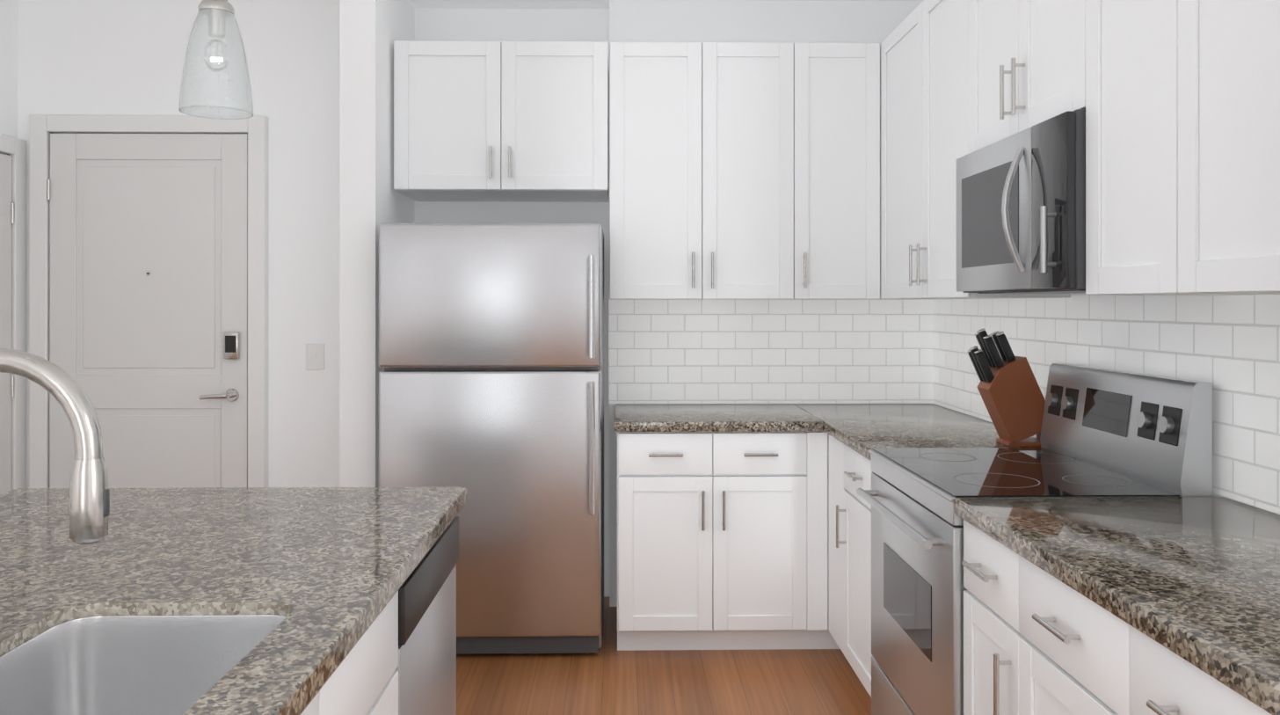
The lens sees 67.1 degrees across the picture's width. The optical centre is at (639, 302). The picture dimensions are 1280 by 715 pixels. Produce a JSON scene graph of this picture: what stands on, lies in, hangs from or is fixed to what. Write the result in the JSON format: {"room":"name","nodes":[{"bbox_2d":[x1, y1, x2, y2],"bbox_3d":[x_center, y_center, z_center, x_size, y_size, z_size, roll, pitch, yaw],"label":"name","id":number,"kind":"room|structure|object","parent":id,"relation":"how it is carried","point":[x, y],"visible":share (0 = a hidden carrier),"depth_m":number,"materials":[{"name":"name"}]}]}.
{"room":"kitchen","nodes":[
{"label":"kitchen","id":0,"kind":"room"},
{"bbox_2d":[0,0,18,138],"bbox_3d":[-2.794,-0.003,1.249,0.150,2.740,6.110,0,0,-1],"label":"wall","id":1,"kind":"structure","parent":0,"point":[9,42],"depth_m":4.24,"materials":[{"name":"paint"}]},
{"bbox_2d":[0,133,25,494],"bbox_3d":[-2.704,0.325,3.125,0.104,2.091,2.322,0,0,-1],"label":"doors","id":2,"kind":"structure","parent":1,"relation":"in","point":[12,304],"depth_m":4.21,"materials":[{"name":"white paint"}]},
{"bbox_2d":[339,0,407,487],"bbox_3d":[-1.111,0.002,4.055,0.140,2.740,0.560,0,0,-1],"label":"wall","id":3,"kind":"structure","parent":0,"point":[371,199],"depth_m":3.78,"materials":[{"name":"paint"}]},
{"bbox_2d":[17,0,923,606],"bbox_3d":[-0.719,0.002,4.492,4.420,2.740,0.300,0,0,-1],"label":"wall","id":4,"kind":"structure","parent":0,"point":[104,56],"depth_m":4.33,"materials":[{"name":"paint"}]},
{"bbox_2d":[29,114,324,487],"bbox_3d":[-2.055,0.271,4.268,1.281,2.201,0.104,0,0,-1],"label":"entry door","id":5,"kind":"structure","parent":4,"relation":"in","point":[149,284],"depth_m":4.28,"materials":[{"name":"white paint"}]},
{"bbox_2d":[393,40,590,202],"bbox_3d":[-0.584,-0.779,4.254,0.890,0.620,0.476,0,0,-1],"label":"upper cabinet","id":6,"kind":"object","parent":4,"relation":"attached to","point":[474,120],"depth_m":4.02,"materials":[{"name":"white wood"}]},
{"bbox_2d":[590,41,777,299],"bbox_3d":[0.253,-0.551,4.194,0.901,1.075,0.326,0,0,-1],"label":"upper cabinet","id":7,"kind":"object","parent":4,"relation":"attached to","point":[763,170],"depth_m":4.03,"materials":[{"name":"white wood"}]},
{"bbox_2d":[608,294,932,403],"bbox_3d":[0.597,0.212,4.363,1.475,0.490,0.007,0,0,-1],"label":"tile backsplash","id":8,"kind":"structure","parent":4,"relation":"attached to","point":[770,351],"depth_m":4.36,"materials":[{"name":"white tile"}]},
{"bbox_2d":[777,42,868,299],"bbox_3d":[0.804,-0.551,4.173,0.446,1.075,0.389,0,0,-1],"label":"upper cabinet","id":9,"kind":"object","parent":4,"relation":"attached to","point":[823,88],"depth_m":4.05,"materials":[{"name":"white wood"}]},
{"bbox_2d":[456,596,871,714],"bbox_3d":[-0.661,1.393,1.361,4.420,0.050,6.560,0,0,-1],"label":"floor","id":10,"kind":"structure","parent":0,"point":[608,678],"depth_m":3.48,"materials":[{"name":"brown wood"}]},
{"bbox_2d":[295,499,467,714],"bbox_3d":[-0.884,0.931,1.353,0.973,0.874,2.010,0,0,-1],"label":"kitchen island","id":11,"kind":"object","parent":10,"relation":"on","point":[403,661],"depth_m":1.82,"materials":[{"name":"painted wood"},{"name":"granite"},{"name":"steel"}]},
{"bbox_2d":[0,486,467,714],"bbox_3d":[-0.956,0.474,1.352,1.098,0.040,2.050,0,0,-1],"label":"island countertop","id":12,"kind":"structure","parent":11,"relation":"on","point":[317,563],"depth_m":1.63,"materials":[{"name":"grey stone"}]},
{"bbox_2d":[0,348,119,548],"bbox_3d":[-0.821,0.255,1.244,0.279,0.395,0.082,0,0,-1],"label":"faucet","id":13,"kind":"object","parent":12,"relation":"on","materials":[{"name":"silver metal"}]},
{"bbox_2d":[0,615,263,714],"bbox_3d":[-0.680,0.585,1.217,0.346,0.224,0.484,0,0,-1],"label":"sink","id":14,"kind":"object","parent":12,"relation":"in","point":[88,666],"depth_m":1.45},
{"bbox_2d":[378,222,603,653],"bbox_3d":[-0.579,0.534,3.973,0.850,1.675,0.682,0,0,-1],"label":"fridge","id":15,"kind":"object","parent":10,"relation":"on","point":[491,364],"visible":0.88,"depth_m":3.69,"materials":[{"name":"grey metal"}]},
{"bbox_2d":[617,431,804,650],"bbox_3d":[0.323,0.935,4.038,0.834,0.874,0.636,0,0,-1],"label":"base cabinet","id":16,"kind":"object","parent":10,"relation":"on","point":[743,525],"depth_m":3.72,"materials":[{"name":"white wood"}]},
{"bbox_2d":[614,403,821,431],"bbox_3d":[0.298,0.478,4.028,0.804,0.040,0.656,0,0,-1],"label":"countertop","id":17,"kind":"structure","parent":16,"relation":"on","point":[628,417],"depth_m":3.81,"materials":[{"name":"grey stone"}]},
{"bbox_2d":[797,403,1041,463],"bbox_3d":[1.024,0.477,3.697,0.636,0.040,1.346,0,0,-1],"label":"countertop","id":18,"kind":"structure","parent":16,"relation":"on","point":[862,427],"depth_m":3.54,"materials":[{"name":"grey stone"}]},
{"bbox_2d":[967,328,1045,446],"bbox_3d":[1.200,0.269,3.092,0.288,0.371,0.100,0,0,-1],"label":"knife block","id":19,"kind":"object","parent":18,"relation":"on","point":[1011,394],"visible":1,"depth_m":3.04,"materials":[{"name":"brown wood"}]},
{"bbox_2d":[804,428,843,652],"bbox_3d":[0.996,0.934,3.584,0.696,0.874,0.338,0,0,-1],"label":"base cabinet","id":20,"kind":"object","parent":10,"relation":"on","point":[823,450],"depth_m":3.73,"materials":[{"name":"white wood"}]},
{"bbox_2d":[843,445,872,697],"bbox_3d":[1.042,0.933,3.248,0.616,0.874,0.449,0,0,-1],"label":"base cabinet","id":21,"kind":"object","parent":10,"relation":"on","point":[857,471],"depth_m":3.28,"materials":[{"name":"white wood"}]},
{"bbox_2d":[961,523,997,714],"bbox_3d":[1.064,0.932,2.068,0.616,0.874,0.375,0,0,-1],"label":"base cabinet","id":22,"kind":"object","parent":10,"relation":"on","point":[979,563],"depth_m":2.15,"materials":[{"name":"white wood"}]},
{"bbox_2d":[856,363,1212,714],"bbox_3d":[1.003,0.779,2.639,0.666,1.180,0.760,0,0,-1],"label":"range","id":23,"kind":"object","parent":10,"relation":"on","point":[1108,432],"visible":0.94,"depth_m":2.53,"materials":[{"name":"grey metal"}]},
{"bbox_2d":[997,544,1096,714],"bbox_3d":[1.070,0.931,1.729,0.616,0.874,0.536,0,0,-1],"label":"base cabinet","id":24,"kind":"object","parent":10,"relation":"on","point":[1047,634],"depth_m":1.83,"materials":[{"name":"white wood"}]},
{"bbox_2d":[954,496,1279,714],"bbox_3d":[1.061,0.474,1.704,0.636,0.040,1.104,0,0,-1],"label":"countertop","id":25,"kind":"structure","parent":24,"relation":"on","point":[1196,578],"depth_m":1.68,"materials":[{"name":"grey stone"}]},
{"bbox_2d":[1096,607,1279,714],"bbox_3d":[1.077,0.931,1.364,0.616,0.874,0.425,0,0,-1],"label":"base cabinet","id":26,"kind":"object","parent":10,"relation":"on","point":[1134,676],"depth_m":1.47,"materials":[{"name":"white wood"}]},
{"bbox_2d":[408,0,923,9],"bbox_3d":[-0.661,-1.402,1.365,4.420,0.060,6.560,0,0,-1],"label":"ceiling","id":27,"kind":"structure","parent":0,"point":[518,3],"depth_m":4.42,"materials":[{"name":"paint"}]},
{"bbox_2d":[178,0,253,119],"bbox_3d":[-0.831,-0.871,1.893,0.134,1.000,0.134,0,0,-1],"label":"pendant light","id":28,"kind":"object","parent":27,"relation":"hanging from","point":[215,82],"visible":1,"depth_m":1.85,"materials":[{"name":"clear glass"}]},
{"bbox_2d":[934,403,1279,514],"bbox_3d":[1.444,0.000,2.769,0.160,2.740,3.226,0,0,-1],"label":"wall","id":29,"kind":"structure","parent":0,"point":[1215,495],"depth_m":2.29,"materials":[{"name":"tile"}]},
{"bbox_2d":[868,0,924,299],"bbox_3d":[1.147,-0.552,3.740,0.388,1.075,0.629,0,0,-1],"label":"upper cabinet","id":30,"kind":"object","parent":29,"relation":"attached to","point":[897,64],"depth_m":3.82,"materials":[{"name":"white wood"}]},
{"bbox_2d":[924,0,1065,299],"bbox_3d":[1.187,-0.553,3.257,0.326,1.075,0.587,0,0,-1],"label":"upper cabinet","id":31,"kind":"object","parent":29,"relation":"attached to","point":[943,18],"depth_m":3.28,"materials":[{"name":"white wood"}]},
{"bbox_2d":[963,0,1061,155],"bbox_3d":[1.198,-0.774,2.645,0.326,0.634,0.762,0,0,-1],"label":"upper cabinet","id":32,"kind":"object","parent":29,"relation":"attached to","point":[1013,48],"depth_m":2.69,"materials":[{"name":"white wood"}]},
{"bbox_2d":[956,109,1085,293],"bbox_3d":[1.149,-0.240,2.643,0.426,0.425,0.756,0,0,-1],"label":"over-the-range microwave","id":33,"kind":"object","parent":32,"relation":"attached to","point":[1021,212],"visible":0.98,"depth_m":2.50,"materials":[{"name":"grey metal"}]},
{"bbox_2d":[1061,0,1146,297],"bbox_3d":[1.209,-0.554,2.077,0.326,1.075,0.497,0,0,-1],"label":"upper cabinet","id":34,"kind":"object","parent":29,"relation":"attached to","point":[1104,41],"depth_m":2.15,"materials":[{"name":"white wood"}]},
{"bbox_2d":[932,292,1279,514],"bbox_3d":[1.360,0.210,2.765,0.007,0.490,3.217,0,0,-1],"label":"tile backsplash","id":35,"kind":"structure","parent":29,"relation":"attached to","point":[1228,346],"depth_m":2.48,"materials":[{"name":"white tile"}]},
{"bbox_2d":[1146,0,1269,295],"bbox_3d":[1.216,-0.555,1.704,0.326,1.075,0.496,0,0,-1],"label":"upper cabinet","id":36,"kind":"object","parent":29,"relation":"attached to","point":[1208,61],"depth_m":1.80,"materials":[{"name":"white wood"}]},
{"bbox_2d":[1269,0,1279,294],"bbox_3d":[1.222,-0.555,1.369,0.326,1.075,0.424,0,0,-1],"label":"upper cabinet","id":37,"kind":"object","parent":29,"relation":"attached to","point":[1274,4],"depth_m":1.61,"materials":[{"name":"white wood"}]}
]}

